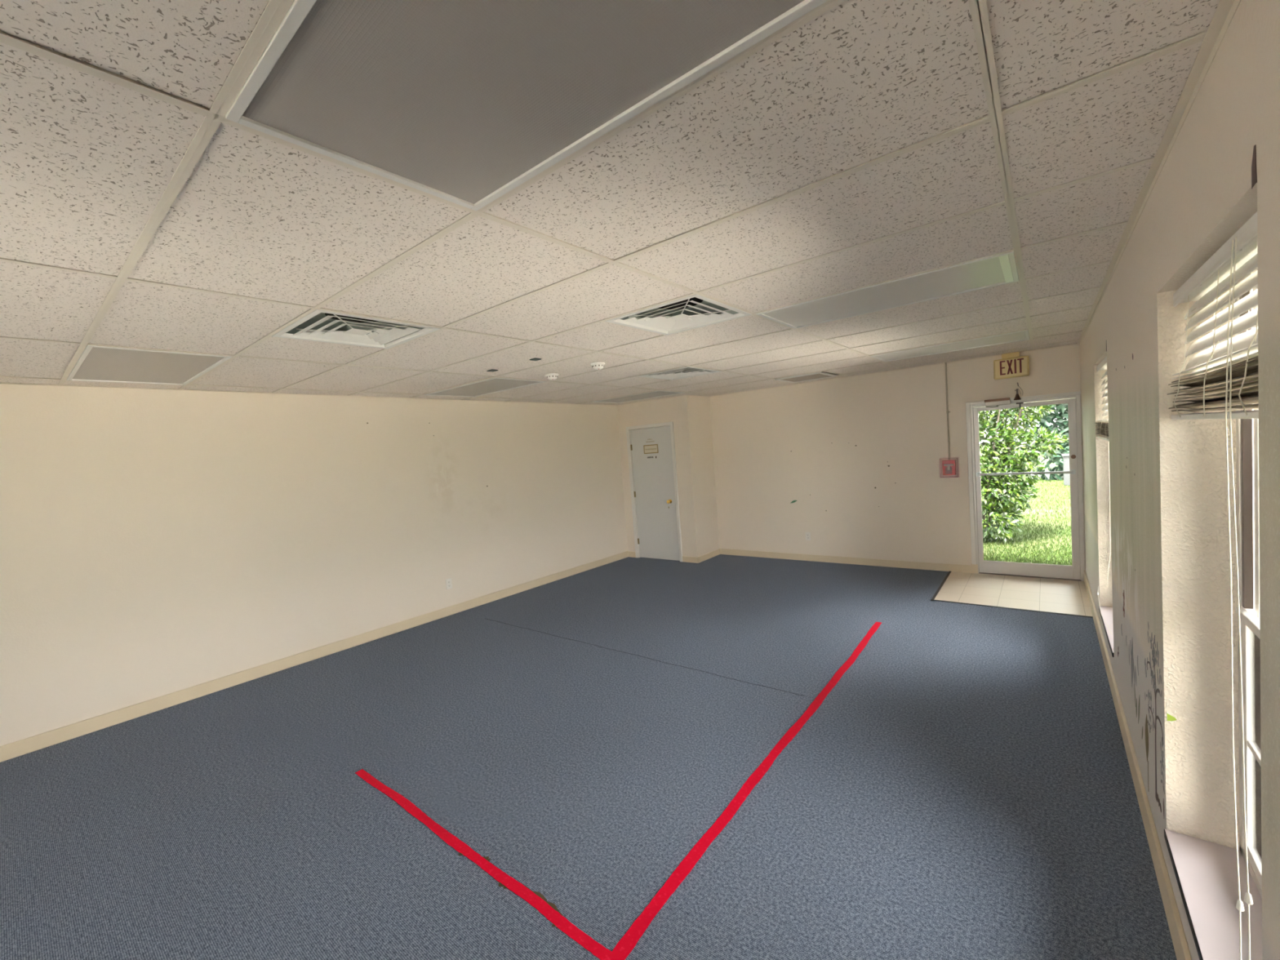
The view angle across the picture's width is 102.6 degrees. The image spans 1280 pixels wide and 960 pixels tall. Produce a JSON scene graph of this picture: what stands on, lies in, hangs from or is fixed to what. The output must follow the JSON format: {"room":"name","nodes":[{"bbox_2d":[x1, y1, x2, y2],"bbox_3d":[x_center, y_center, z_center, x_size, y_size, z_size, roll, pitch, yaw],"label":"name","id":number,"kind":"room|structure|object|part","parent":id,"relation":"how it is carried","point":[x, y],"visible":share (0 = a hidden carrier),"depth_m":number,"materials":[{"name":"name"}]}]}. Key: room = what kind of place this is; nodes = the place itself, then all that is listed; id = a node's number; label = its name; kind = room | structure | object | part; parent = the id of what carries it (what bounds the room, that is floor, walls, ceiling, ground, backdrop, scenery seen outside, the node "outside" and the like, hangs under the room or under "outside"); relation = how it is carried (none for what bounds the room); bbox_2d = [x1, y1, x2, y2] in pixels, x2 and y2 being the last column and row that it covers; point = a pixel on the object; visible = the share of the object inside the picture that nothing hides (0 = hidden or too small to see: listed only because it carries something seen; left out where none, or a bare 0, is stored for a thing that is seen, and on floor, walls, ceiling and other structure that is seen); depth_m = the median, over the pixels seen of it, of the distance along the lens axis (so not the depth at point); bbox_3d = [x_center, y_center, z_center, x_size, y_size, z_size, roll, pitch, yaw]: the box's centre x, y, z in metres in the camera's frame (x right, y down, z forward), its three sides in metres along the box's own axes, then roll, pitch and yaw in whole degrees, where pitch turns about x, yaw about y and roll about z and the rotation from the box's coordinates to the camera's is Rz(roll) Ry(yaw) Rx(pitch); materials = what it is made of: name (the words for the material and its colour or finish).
{"room":"empty office room","nodes":[
{"label":"empty office room","id":0,"kind":"room"},
{"bbox_2d":[0,383,627,746],"bbox_3d":[-3.123,0.335,4.612,0.200,2.788,10.224,-2,4,38],"label":"wall","id":1,"kind":"structure","parent":0,"point":[154,543],"depth_m":4.25,"materials":[{"name":"beige paint"}]},
{"bbox_2d":[0,551,628,762],"bbox_3d":[-3.142,1.601,4.369,0.012,0.098,9.592,-2,4,38],"label":"baseboard","id":2,"kind":"structure","parent":1,"relation":"attached to","point":[11,750],"depth_m":4.24,"materials":[{"name":"beige wood"}]},
{"bbox_2d":[445,577,452,589],"bbox_3d":[-2.118,1.151,5.680,0.009,0.114,0.070,-2,4,38],"label":"wall outlet","id":3,"kind":"object","parent":1,"relation":"attached to","point":[448,581],"visible":1,"depth_m":5.67,"materials":[{"name":"beige plastic"}]},
{"bbox_2d":[0,0,1240,405],"bbox_3d":[-0.969,-0.820,2.778,5.508,0.042,10.224,-2,4,38],"label":"trim","id":4,"kind":"structure","parent":1,"relation":"attached to","point":[1225,11],"depth_m":1.38,"materials":[{"name":"beige"}]},
{"bbox_2d":[0,554,1177,959],"bbox_3d":[-0.787,1.613,2.915,5.508,0.127,10.224,-2,4,38],"label":"floor","id":5,"kind":"structure","parent":0,"point":[964,789],"depth_m":2.54,"materials":[{"name":"blue carpet"}]},
{"bbox_2d":[355,768,622,959],"bbox_3d":[-0.813,1.593,2.254,1.907,0.003,0.072,-2,4,38],"label":"tape line","id":6,"kind":"object","parent":5,"relation":"on","point":[536,900],"visible":1,"depth_m":2.03,"materials":[{"name":"red plastic"}]},
{"bbox_2d":[612,622,881,959],"bbox_3d":[1.003,1.411,3.078,0.073,0.003,3.605,-2,4,38],"label":"tape line","id":7,"kind":"object","parent":5,"relation":"on","point":[628,942],"visible":1,"depth_m":2.23,"materials":[{"name":"red plastic"}]},
{"bbox_2d":[0,0,1219,404],"bbox_3d":[-0.970,-0.839,2.776,5.508,0.035,10.224,-2,4,38],"label":"ceiling","id":8,"kind":"structure","parent":0,"point":[856,144],"depth_m":1.53,"materials":[{"name":"tile"}]},
{"bbox_2d":[66,345,231,385],"bbox_3d":[-3.057,-0.731,3.161,1.193,0.096,0.584,-2,4,38],"label":"ceiling light","id":9,"kind":"object","parent":8,"relation":"attached to","point":[95,363],"visible":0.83,"depth_m":3.11,"materials":[{"name":"white plastic"}]},
{"bbox_2d":[271,309,440,349],"bbox_3d":[-1.491,-0.871,2.688,0.598,0.194,0.598,-2,4,38],"label":"ceiling vent","id":10,"kind":"object","parent":8,"relation":"in","point":[320,326],"visible":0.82,"depth_m":2.74,"materials":[{"name":"white metal"}]},
{"bbox_3d":[-1.484,-0.778,2.693,0.100,0.004,0.100,-2,4,38],"label":"plate","id":11,"kind":"part","parent":10,"relation":"part of","materials":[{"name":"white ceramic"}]},
{"bbox_2d":[424,377,546,397],"bbox_3d":[-1.552,-0.951,5.067,1.193,0.096,0.584,-2,4,38],"label":"ceiling light","id":12,"kind":"object","parent":8,"relation":"attached to","point":[492,385],"visible":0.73,"depth_m":5.05,"materials":[{"name":"white plastic"}]},
{"bbox_2d":[225,0,828,210],"bbox_3d":[-0.193,-0.817,0.888,1.193,0.096,0.584,-2,4,38],"label":"ceiling light","id":13,"kind":"object","parent":8,"relation":"attached to","point":[464,103],"visible":0.98,"depth_m":0.97,"materials":[{"name":"white plastic"}]},
{"bbox_2d":[529,358,541,360],"bbox_3d":[-0.773,-0.892,3.793,0.066,0.007,0.060,-2,4,38],"label":"ceiling patch","id":14,"kind":"structure","parent":8,"relation":"attached to","point":[532,359],"depth_m":3.78,"materials":[{"name":"grey plastic"}]},
{"bbox_2d":[544,373,559,380],"bbox_3d":[-0.779,-0.908,4.519,0.129,0.055,0.120,-5,3,-8],"label":"smoke detector","id":15,"kind":"object","parent":8,"relation":"attached to","point":[551,376],"visible":1,"depth_m":4.49,"materials":[{"name":"white plastic"}]},
{"bbox_2d":[590,361,604,369],"bbox_3d":[-0.340,-0.919,4.150,0.120,0.053,0.120,-2,4,38],"label":"smoke detector","id":16,"kind":"object","parent":8,"relation":"attached to","point":[599,365],"visible":1,"depth_m":4.11,"materials":[{"name":"white plastic"}]},
{"bbox_2d":[590,390,683,403],"bbox_3d":[-0.047,-1.171,6.972,1.193,0.096,0.584,-2,4,38],"label":"ceiling light","id":17,"kind":"object","parent":8,"relation":"attached to","point":[655,393],"visible":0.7,"depth_m":6.98,"materials":[{"name":"white plastic"}]},
{"bbox_2d":[604,293,751,335],"bbox_3d":[0.216,-1.009,2.883,0.598,0.194,0.598,-2,4,38],"label":"ceiling vent","id":18,"kind":"object","parent":8,"relation":"in","point":[695,311],"visible":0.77,"depth_m":2.96,"materials":[{"name":"white metal"}]},
{"bbox_3d":[0.223,-0.917,2.888,0.100,0.004,0.100,-2,4,38],"label":"plate","id":19,"kind":"part","parent":18,"relation":"part of","materials":[{"name":"white metal"}]},
{"bbox_2d":[640,366,720,380],"bbox_3d":[0.391,-1.146,5.070,0.598,0.193,0.598,-2,4,38],"label":"ceiling vent","id":20,"kind":"object","parent":8,"relation":"in","point":[688,371],"visible":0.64,"depth_m":5.13,"materials":[{"name":"white metal"}]},
{"bbox_3d":[0.397,-1.053,5.075,0.100,0.004,0.100,-2,4,38],"label":"plate","id":21,"kind":"part","parent":20,"relation":"part of","materials":[{"name":"white metal"}]},
{"bbox_2d":[774,371,836,382],"bbox_3d":[1.994,-1.228,6.146,0.550,0.015,0.560,-2,4,38],"label":"ceiling vent","id":22,"kind":"object","parent":8,"relation":"in","point":[816,375],"visible":1,"depth_m":6.11,"materials":[{"name":"white metal"}]},
{"bbox_2d":[756,251,1018,328],"bbox_3d":[1.313,-1.035,2.794,1.193,0.100,0.584,-2,4,38],"label":"ceiling light","id":23,"kind":"object","parent":8,"relation":"attached to","point":[999,269],"visible":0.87,"depth_m":2.72,"materials":[{"name":"white plastic"}]},
{"bbox_2d":[870,329,1029,361],"bbox_3d":[2.818,-1.257,4.700,1.193,0.096,0.584,-2,4,38],"label":"ceiling light","id":24,"kind":"object","parent":8,"relation":"attached to","point":[1024,335],"visible":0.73,"depth_m":4.68,"materials":[{"name":"white plastic"}]},
{"bbox_2d":[617,395,702,557],"bbox_3d":[0.257,-0.141,7.690,1.292,2.688,0.110,-2,4,38],"label":"wall","id":25,"kind":"structure","parent":0,"point":[679,412],"depth_m":7.38,"materials":[{"name":"beige paint"}]},
{"bbox_2d":[626,422,682,561],"bbox_3d":[0.222,0.185,7.710,0.878,2.041,0.161,-2,4,38],"label":"door","id":26,"kind":"structure","parent":25,"relation":"in","point":[653,481],"depth_m":7.69,"materials":[{"name":"white"}]},
{"bbox_2d":[643,444,658,453],"bbox_3d":[0.163,-0.462,7.663,0.266,0.131,0.006,-2,4,38],"label":"plaque","id":27,"kind":"object","parent":26,"relation":"attached to","point":[648,449],"visible":1,"depth_m":7.66,"materials":[{"name":"beige plastic"}]},
{"bbox_2d":[617,395,710,408],"bbox_3d":[0.343,-1.177,7.835,1.295,0.055,0.635,-2,4,38],"label":"trim","id":28,"kind":"structure","parent":25,"relation":"attached to","point":[685,397],"depth_m":7.51,"materials":[{"name":"beige paint"}]},
{"bbox_2d":[690,399,719,555],"bbox_3d":[0.915,-0.183,7.570,0.110,2.688,0.522,-2,4,38],"label":"wall","id":29,"kind":"structure","parent":0,"point":[700,409],"depth_m":7.54,"materials":[{"name":"beige paint"}]},
{"bbox_2d":[709,343,1085,570],"bbox_3d":[2.314,-0.200,6.893,5.908,2.788,0.150,-2,4,38],"label":"wall","id":30,"kind":"structure","parent":0,"point":[898,417],"depth_m":6.43,"materials":[{"name":"beige paint"}]},
{"bbox_2d":[628,548,971,573],"bbox_3d":[1.803,1.090,6.937,4.591,0.092,0.644,-2,4,38],"label":"baseboard","id":31,"kind":"structure","parent":30,"relation":"attached to","point":[846,560],"depth_m":6.73,"materials":[{"name":"beige wood"}]},
{"bbox_2d":[804,532,810,540],"bbox_3d":[2.274,0.762,6.934,0.070,0.114,0.009,-2,4,38],"label":"wall outlet","id":32,"kind":"object","parent":30,"relation":"attached to","point":[807,534],"visible":1,"depth_m":6.93,"materials":[{"name":"beige plastic"}]},
{"bbox_2d":[944,362,950,460],"bbox_3d":[3.484,-0.782,5.790,0.038,1.118,0.024,-2,4,38],"label":"conduit","id":33,"kind":"object","parent":30,"relation":"attached to","point":[945,363],"visible":0.86,"depth_m":5.79,"materials":[{"name":"beige"}]},
{"bbox_2d":[939,457,959,477],"bbox_3d":[3.505,-0.139,5.811,0.190,0.232,0.082,-2,4,38],"label":"alarm pull station","id":34,"kind":"object","parent":30,"relation":"attached to","point":[948,466],"visible":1,"depth_m":5.80,"materials":[{"name":"red paint"}]},
{"bbox_3d":[3.494,-0.147,5.796,0.093,0.070,0.018,-2,4,38],"label":"pull handle","id":35,"kind":"part","parent":34,"relation":"part of","materials":[{"name":"grey plastic"}]},
{"bbox_3d":[3.498,-0.107,5.805,0.067,0.080,0.006,-2,4,38],"label":"dark panel","id":36,"kind":"part","parent":34,"relation":"part of","materials":[{"name":"red"}]},
{"bbox_2d":[971,564,977,573],"bbox_3d":[3.770,1.002,5.771,0.063,0.105,0.022,-2,4,38],"label":"trim","id":37,"kind":"structure","parent":30,"relation":"attached to","point":[974,567],"depth_m":5.76,"materials":[{"name":"beige wood"}]},
{"bbox_2d":[993,351,1029,379],"bbox_3d":[3.887,-1.200,5.366,0.300,0.258,0.067,-2,4,38],"label":"exit sign","id":38,"kind":"object","parent":30,"relation":"attached to","point":[1011,365],"visible":1,"depth_m":5.34,"materials":[{"name":"beige plastic"}]},
{"bbox_3d":[3.872,-1.173,5.346,0.270,0.177,0.008,-2,4,38],"label":"plate","id":39,"kind":"part","parent":38,"relation":"part of","materials":[{"name":"plastic"}]},
{"bbox_2d":[1013,382,1022,399],"bbox_3d":[3.951,-0.930,5.363,0.069,0.184,0.072,-5,3,-7],"label":"bell","id":40,"kind":"object","parent":30,"relation":"attached to","point":[1017,397],"visible":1,"depth_m":5.36,"materials":[{"name":"brown metal"}]},
{"bbox_2d":[965,391,1084,581],"bbox_3d":[4.095,0.082,5.474,0.970,1.921,0.160,-2,4,38],"label":"door","id":41,"kind":"structure","parent":30,"relation":"in","point":[1076,571],"depth_m":5.38,"materials":[{"name":"silver metal"}]},
{"bbox_2d":[984,397,1010,407],"bbox_3d":[3.823,-0.823,5.478,0.230,0.089,0.050,-2,4,38],"label":"door closer","id":42,"kind":"object","parent":41,"relation":"attached to","point":[997,402],"depth_m":5.46,"materials":[{"name":"silver metal"}]},
{"bbox_2d":[1080,0,1279,959],"bbox_3d":[1.348,0.201,1.065,0.200,2.788,10.224,-2,4,38],"label":"wall","id":43,"kind":"structure","parent":0,"point":[1169,521],"depth_m":1.63,"materials":[{"name":"beige paint"}]},
{"bbox_2d":[1094,355,1111,633],"bbox_3d":[3.069,0.094,3.352,0.096,1.767,0.954,-2,4,38],"label":"window blind","id":44,"kind":"object","parent":43,"relation":"attached to","point":[1103,428],"visible":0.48,"depth_m":3.42,"materials":[{"name":"white plastic"}]},
{"bbox_3d":[3.042,-0.273,3.331,0.051,0.015,0.954,-2,4,38],"label":"rail","id":45,"kind":"part","parent":44,"relation":"part of","materials":[{"name":"white wood"}]},
{"bbox_2d":[1098,605,1113,657],"bbox_3d":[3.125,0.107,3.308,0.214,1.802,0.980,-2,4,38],"label":"windowsill","id":46,"kind":"structure","parent":43,"relation":"in","point":[1106,611],"depth_m":3.48,"materials":[{"name":"silver metal"}]},
{"bbox_2d":[1123,590,1124,615],"bbox_3d":[2.420,0.616,2.563,0.001,0.141,0.060,-2,4,38],"label":"sticker","id":47,"kind":"object","parent":43,"relation":"attached to","point":[1123,590],"visible":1,"depth_m":2.56,"materials":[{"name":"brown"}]},
{"bbox_2d":[1128,640,1136,686],"bbox_3d":[2.250,0.839,2.340,0.001,0.256,0.247,-2,4,38],"label":"decal","id":48,"kind":"object","parent":43,"relation":"attached to","point":[1131,653],"visible":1,"depth_m":2.34,"materials":[{"name":"grey"}]},
{"bbox_2d":[1084,569,1191,959],"bbox_3d":[1.356,1.433,1.201,0.014,0.118,10.224,-2,4,38],"label":"baseboard","id":49,"kind":"structure","parent":43,"relation":"attached to","point":[1181,948],"depth_m":2.00,"materials":[{"name":"beige wood"}]},
{"bbox_2d":[1134,689,1142,737],"bbox_3d":[2.153,0.994,2.212,0.001,0.172,0.241,-2,4,38],"label":"decal","id":50,"kind":"object","parent":43,"relation":"attached to","point":[1135,690],"visible":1,"depth_m":2.22,"materials":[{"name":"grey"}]},
{"bbox_2d":[1145,714,1148,785],"bbox_3d":[2.017,1.080,2.037,0.001,0.310,0.086,-2,4,38],"label":"decal","id":51,"kind":"object","parent":43,"relation":"attached to","point":[1146,721],"visible":1,"depth_m":2.03,"materials":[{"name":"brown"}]},
{"bbox_2d":[1144,621,1164,817],"bbox_3d":[1.889,0.857,1.884,0.001,0.631,0.414,-2,4,38],"label":"decal","id":52,"kind":"object","parent":43,"relation":"attached to","point":[1153,658],"visible":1,"depth_m":1.85,"materials":[{"name":"brown"}]},
{"bbox_2d":[1167,713,1176,720],"bbox_3d":[1.756,0.785,1.690,0.023,0.026,0.001,-2,4,38],"label":"sticker","id":53,"kind":"object","parent":43,"relation":"attached to","point":[1170,717],"visible":1,"depth_m":1.69,"materials":[{"name":"green"}]},
{"bbox_2d":[1164,267,1262,959],"bbox_3d":[1.484,0.347,1.230,0.214,1.802,0.978,-2,4,38],"label":"window","id":54,"kind":"structure","parent":43,"relation":"in","point":[1206,872],"depth_m":1.51,"materials":[{"name":"silver metal"}]},
{"bbox_2d":[1167,211,1258,959],"bbox_3d":[1.441,0.314,1.261,0.098,1.728,0.952,-2,4,38],"label":"window blind","id":55,"kind":"object","parent":54,"relation":"attached to","point":[1227,371],"visible":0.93,"depth_m":1.17,"materials":[{"name":"white plastic"}]},
{"bbox_3d":[1.407,-0.156,1.234,0.051,0.015,0.952,-2,4,38],"label":"rail","id":56,"kind":"part","parent":55,"relation":"part of","materials":[{"name":"white wood"}]},
{"bbox_3d":[1.225,0.363,1.053,0.014,1.685,0.054,-2,4,38],"label":"lift cord","id":57,"kind":"part","parent":55,"relation":"part of","materials":[{"name":"white fabric"}]},
{"bbox_3d":[1.194,0.287,1.017,0.014,1.525,0.089,-2,4,38],"label":"lift cord","id":58,"kind":"part","parent":55,"relation":"part of","materials":[{"name":"white fabric"}]},
{"bbox_3d":[1.532,1.220,1.292,0.167,0.006,0.974,-2,4,38],"label":"sill","id":59,"kind":"part","parent":54,"relation":"part of","materials":[{"name":"white paint"}]},
{"bbox_3d":[1.539,0.433,1.202,0.016,0.018,0.888,-2,4,38],"label":"sash lock rail","id":60,"kind":"part","parent":54,"relation":"part of","materials":[{"name":"white"}]},
{"bbox_3d":[1.549,0.334,1.177,0.045,1.780,0.978,-2,4,38],"label":"frame","id":61,"kind":"part","parent":54,"relation":"part of","materials":[{"name":"silver metal"}]},
{"bbox_3d":[1.576,0.812,1.211,0.018,0.760,0.914,-2,4,38],"label":"sash","id":62,"kind":"part","parent":54,"relation":"part of","materials":[{"name":"white"}]},
{"bbox_3d":[1.530,-0.024,1.149,0.018,1.000,0.876,-2,4,38],"label":"sash","id":63,"kind":"part","parent":54,"relation":"part of","materials":[{"name":"white"}]},
{"bbox_3d":[1.576,0.812,1.211,0.002,0.700,0.854,-2,4,38],"label":"pane","id":64,"kind":"part","parent":54,"relation":"part of","materials":[{"name":"clear glass"}]},
{"bbox_2d":[1251,144,1257,188],"bbox_3d":[1.041,-0.532,0.868,0.001,0.066,0.026,-2,4,38],"label":"paint crack","id":65,"kind":"object","parent":43,"relation":"attached to","point":[1254,174],"visible":1,"depth_m":0.87,"materials":[{"name":"brown"}]},
{"label":"outside","id":66,"kind":"structure","parent":0,"visible":0},
{"bbox_2d":[979,441,1072,565],"bbox_3d":[10.179,0.489,10.870,85.000,0.200,90.000,-2,4,38],"label":"ground","id":67,"kind":"structure","parent":66,"point":[1052,464],"depth_m":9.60,"materials":[{"name":"plant"}]},
{"bbox_2d":[977,400,1068,542],"bbox_3d":[5.050,-0.654,8.328,2.987,3.310,1.876,-2,4,38],"label":"leafy shrub","id":68,"kind":"object","parent":67,"relation":"on","point":[1000,459],"visible":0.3,"depth_m":7.51,"materials":[{"name":"green plant"}]},
{"bbox_3d":[5.338,-0.133,7.884,0.738,2.109,1.006,-7,4,-38],"label":"stem","id":69,"kind":"part","parent":68,"relation":"part of","materials":[{"name":"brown plant"}]},
{"bbox_2d":[986,398,1069,480],"bbox_3d":[12.760,-3.206,15.728,5.224,6.692,4.266,-2,4,38],"label":"tree","id":70,"kind":"object","parent":67,"relation":"on","point":[1061,419],"visible":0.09,"depth_m":15.08,"materials":[{"name":"green plant"}]},
{"bbox_2d":[1061,453,1070,485],"bbox_3d":[11.475,-0.280,13.627,0.380,0.830,0.410,-2,4,38],"label":"utility box","id":71,"kind":"object","parent":67,"relation":"on","point":[1065,456],"visible":0.41,"depth_m":13.55,"materials":[{"name":"white"}]}
]}

